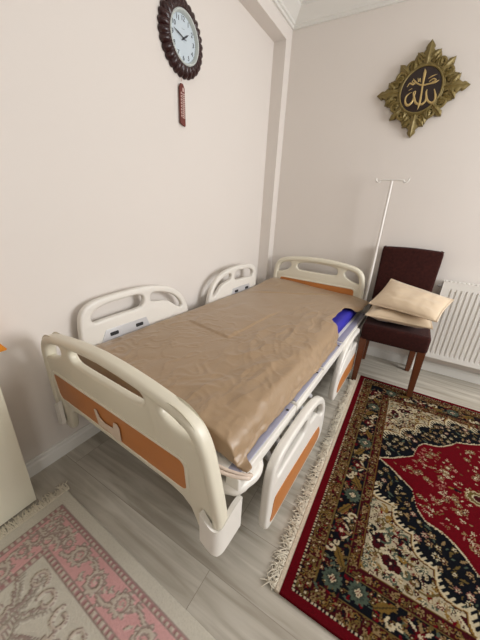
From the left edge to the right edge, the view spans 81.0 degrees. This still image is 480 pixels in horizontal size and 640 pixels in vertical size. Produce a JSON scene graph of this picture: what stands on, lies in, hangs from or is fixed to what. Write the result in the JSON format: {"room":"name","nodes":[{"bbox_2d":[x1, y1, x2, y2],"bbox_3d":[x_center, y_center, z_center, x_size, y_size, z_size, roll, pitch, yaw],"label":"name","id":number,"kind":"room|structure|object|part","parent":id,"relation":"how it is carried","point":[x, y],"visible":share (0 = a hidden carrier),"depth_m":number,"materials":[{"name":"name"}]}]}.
{"room":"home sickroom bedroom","nodes":[
{"label":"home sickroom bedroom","id":0,"kind":"room"},
{"bbox_2d":[0,0,292,462],"bbox_3d":[-0.839,-0.508,0.901,0.202,2.560,4.450,15,25,28],"label":"wall","id":1,"kind":"structure","parent":0,"point":[104,190],"depth_m":1.30,"materials":[{"name":"paint"}]},
{"bbox_2d":[25,422,100,477],"bbox_3d":[-0.918,0.657,1.322,0.016,0.079,4.152,15,25,28],"label":"baseboard","id":2,"kind":"structure","parent":1,"relation":"attached to","point":[49,456],"depth_m":1.37,"materials":[{"name":"white wood"}]},
{"bbox_2d":[157,0,202,79],"bbox_3d":[-0.286,-1.424,1.423,0.037,0.318,0.318,15,25,28],"label":"wall clock","id":3,"kind":"object","parent":1,"relation":"attached to","point":[179,36],"visible":1,"depth_m":1.40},
{"bbox_2d":[179,77,185,126],"bbox_3d":[-0.311,-1.183,1.514,0.011,0.235,0.040,15,25,28],"label":"thermometer","id":4,"kind":"object","parent":3,"relation":"hanging from","point":[181,86],"visible":1,"depth_m":1.51,"materials":[{"name":"brown wood"}]},
{"bbox_2d":[272,0,302,29],"bbox_3d":[-0.650,-1.603,0.375,0.103,0.120,4.250,15,25,28],"label":"trim","id":5,"kind":"structure","parent":1,"relation":"attached to","point":[289,9],"depth_m":1.96,"materials":[{"name":"white paint"}]},
{"bbox_2d":[0,354,479,639],"bbox_3d":[0.680,1.152,0.541,3.902,0.100,4.450,15,25,28],"label":"floor","id":6,"kind":"structure","parent":0,"point":[147,515],"depth_m":1.12,"materials":[{"name":"grey laminate"}]},
{"bbox_2d":[0,387,35,525],"bbox_3d":[-1.190,0.602,0.618,0.176,0.680,1.161,15,25,28],"label":"base cabinet","id":7,"kind":"object","parent":6,"relation":"on","point":[16,489],"visible":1,"depth_m":1.07,"materials":[{"name":"white wood"}]},
{"bbox_2d":[0,344,6,351],"bbox_3d":[-0.942,0.073,0.858,0.116,0.145,0.320,15,25,28],"label":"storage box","id":8,"kind":"object","parent":7,"relation":"on","point":[2,348],"visible":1,"depth_m":0.97,"materials":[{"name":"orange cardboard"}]},
{"bbox_2d":[0,480,215,639],"bbox_3d":[-0.379,1.081,0.428,1.695,0.013,1.092,16,25,29],"label":"rug","id":9,"kind":"object","parent":6,"relation":"on","point":[64,576],"visible":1,"depth_m":0.92,"materials":[{"name":"fabric"}]},
{"bbox_2d":[41,256,365,556],"bbox_3d":[0.115,0.133,1.773,1.024,0.812,2.035,17,26,30],"label":"hospital bed","id":10,"kind":"object","parent":6,"relation":"on","point":[159,428],"visible":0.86,"depth_m":1.00,"materials":[{"name":"beige plastic"}]},
{"bbox_3d":[-0.454,0.359,1.016,0.744,0.132,0.048,17,26,30],"label":"panel","id":11,"kind":"part","parent":10,"relation":"part of","materials":[{"name":"plastic"}]},
{"bbox_3d":[-0.596,0.071,1.480,0.008,0.115,0.340,17,26,30],"label":"label plate","id":12,"kind":"part","parent":10,"relation":"part of","materials":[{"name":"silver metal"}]},
{"bbox_3d":[-0.540,-0.009,1.567,0.036,0.364,0.706,17,26,30],"label":"rail","id":13,"kind":"part","parent":10,"relation":"part of","materials":[{"name":"white plastic"}]},
{"bbox_3d":[-0.438,0.355,0.999,0.948,0.555,0.085,17,26,30],"label":"footboard","id":14,"kind":"part","parent":10,"relation":"part of","materials":[{"name":"beige plastic"}]},
{"bbox_3d":[-0.057,-0.247,2.248,0.036,0.364,0.660,17,26,30],"label":"rail","id":15,"kind":"part","parent":10,"relation":"part of","materials":[{"name":"white plastic"}]},
{"bbox_3d":[0.011,-0.230,2.333,0.008,0.115,0.340,17,26,30],"label":"label plate","id":16,"kind":"part","parent":10,"relation":"part of","materials":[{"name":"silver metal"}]},
{"bbox_3d":[0.093,0.165,1.781,0.994,0.055,1.825,17,26,30],"label":"frame","id":17,"kind":"part","parent":10,"relation":"part of","materials":[{"name":"white plastic"}]},
{"bbox_3d":[0.262,0.545,1.237,0.036,0.364,0.636,17,26,30],"label":"rail","id":18,"kind":"part","parent":10,"relation":"part of","materials":[{"name":"white plastic"}]},
{"bbox_3d":[0.263,0.638,1.250,0.006,0.132,0.538,17,26,30],"label":"panel","id":19,"kind":"part","parent":10,"relation":"part of","materials":[{"name":"orange plastic"}]},
{"bbox_3d":[0.661,-0.260,2.511,0.674,0.164,0.038,17,26,30],"label":"panel","id":20,"kind":"part","parent":10,"relation":"part of","materials":[{"name":"orange laminate"}]},
{"bbox_3d":[0.664,-0.341,2.480,0.825,0.410,0.050,17,26,30],"label":"headboard","id":21,"kind":"part","parent":10,"relation":"part of","materials":[{"name":"beige plastic"}]},
{"bbox_2d":[332,308,356,333],"bbox_3d":[0.137,0.042,1.801,0.845,0.070,1.784,17,26,30],"label":"mattress","id":22,"kind":"object","parent":10,"relation":"on","point":[342,318],"visible":0.02,"depth_m":1.95,"materials":[{"name":"blue fabric"}]},
{"bbox_2d":[77,277,368,472],"bbox_3d":[0.151,0.020,1.768,0.942,0.137,1.843,17,26,30],"label":"sheet","id":23,"kind":"object","parent":22,"relation":"on","point":[238,360],"visible":0.95,"depth_m":1.32,"materials":[{"name":"beige fabric"}]},
{"bbox_3d":[0.726,0.272,1.919,0.036,0.364,0.555,17,26,30],"label":"rail","id":24,"kind":"part","parent":10,"relation":"part of","materials":[{"name":"white plastic"}]},
{"bbox_3d":[0.744,0.357,1.957,0.006,0.132,0.458,17,26,30],"label":"panel","id":25,"kind":"part","parent":10,"relation":"part of","materials":[{"name":"orange plastic"}]},
{"bbox_2d":[361,178,409,312],"bbox_3d":[1.049,-0.497,2.184,0.224,1.084,0.036,17,26,30],"label":"pole","id":26,"kind":"object","parent":10,"relation":"attached to","point":[376,180],"visible":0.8,"depth_m":2.10,"materials":[{"name":"white metal"}]},
{"bbox_2d":[260,374,479,639],"bbox_3d":[1.460,0.914,1.076,2.293,0.014,1.633,15,25,28],"label":"rug","id":27,"kind":"object","parent":6,"relation":"on","point":[385,545],"visible":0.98,"depth_m":1.14,"materials":[{"name":"fabric"}]},
{"bbox_2d":[351,246,443,396],"bbox_3d":[1.164,-0.019,2.084,0.435,0.962,0.536,15,25,28],"label":"dining chair","id":28,"kind":"object","parent":27,"relation":"on","point":[416,267],"visible":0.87,"depth_m":2.05,"materials":[{"name":"brown fabric"}]},
{"bbox_3d":[0.879,0.287,2.081,0.048,0.370,0.048,15,25,28],"label":"leg","id":29,"kind":"part","parent":28,"relation":"part of","materials":[{"name":"brown wood"}]},
{"bbox_3d":[1.087,0.169,2.401,0.048,0.370,0.052,15,25,28],"label":"leg","id":30,"kind":"part","parent":28,"relation":"part of","materials":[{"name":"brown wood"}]},
{"bbox_3d":[1.149,0.060,2.072,0.413,0.123,0.455,15,25,28],"label":"seat","id":31,"kind":"part","parent":28,"relation":"part of","materials":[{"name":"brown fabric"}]},
{"bbox_2d":[365,305,432,328],"bbox_3d":[1.139,-0.047,2.005,0.411,0.120,0.389,15,25,28],"label":"cushion","id":32,"kind":"object","parent":28,"relation":"on","point":[379,313],"visible":0.56,"depth_m":1.88,"materials":[{"name":"beige fabric"}]},
{"bbox_2d":[369,279,453,322],"bbox_3d":[1.183,-0.153,1.941,0.380,0.161,0.427,-18,30,-41],"label":"cushion","id":33,"kind":"object","parent":32,"relation":"on","point":[396,295],"visible":1,"depth_m":1.89,"materials":[{"name":"beige fabric"}]},
{"bbox_3d":[1.264,-0.256,2.189,0.400,0.592,0.123,15,25,28],"label":"backrest","id":34,"kind":"part","parent":28,"relation":"part of","materials":[{"name":"brown fabric"}]},
{"bbox_3d":[1.379,0.248,2.243,0.048,0.370,0.052,15,25,28],"label":"leg","id":35,"kind":"part","parent":28,"relation":"part of","materials":[{"name":"brown wood"}]},
{"bbox_3d":[1.187,0.365,1.913,0.048,0.360,0.048,15,25,28],"label":"leg","id":36,"kind":"part","parent":28,"relation":"part of","materials":[{"name":"brown wood"}]},
{"bbox_2d":[270,0,479,373],"bbox_3d":[1.908,-0.715,1.769,3.802,2.560,0.100,15,25,28],"label":"wall","id":37,"kind":"structure","parent":0,"point":[339,137],"depth_m":2.06,"materials":[{"name":"paint"}]},
{"bbox_2d":[294,0,407,29],"bbox_3d":[1.915,-1.815,1.231,3.600,0.120,0.103,15,25,28],"label":"ceiling","id":38,"kind":"structure","parent":37,"relation":"attached to","point":[311,12],"depth_m":1.94,"materials":[{"name":"white paint"}]},
{"bbox_2d":[366,346,479,384],"bbox_3d":[1.819,0.451,2.185,3.600,0.079,0.016,15,25,28],"label":"baseboard","id":39,"kind":"structure","parent":37,"relation":"attached to","point":[445,370],"depth_m":2.30,"materials":[{"name":"white wood"}]},
{"bbox_2d":[377,39,469,137],"bbox_3d":[1.185,-1.506,1.846,0.532,0.528,0.048,15,25,28],"label":"wall plaque","id":40,"kind":"object","parent":37,"relation":"attached to","point":[422,87],"visible":1,"depth_m":1.83,"materials":[{"name":"gold metal"}]},
{"bbox_2d":[410,280,479,369],"bbox_3d":[1.978,0.193,1.935,1.242,0.757,0.100,15,25,28],"label":"radiator","id":41,"kind":"object","parent":37,"relation":"attached to","point":[455,338],"visible":0.77,"depth_m":2.06,"materials":[{"name":"metal"}]},
{"bbox_2d":[444,280,479,286],"bbox_3d":[2.004,-0.145,1.774,1.200,0.007,0.070,15,25,28],"label":"grille","id":42,"kind":"object","parent":41,"relation":"attached to","point":[446,282],"depth_m":2.00,"materials":[{"name":"metal"}]}
]}

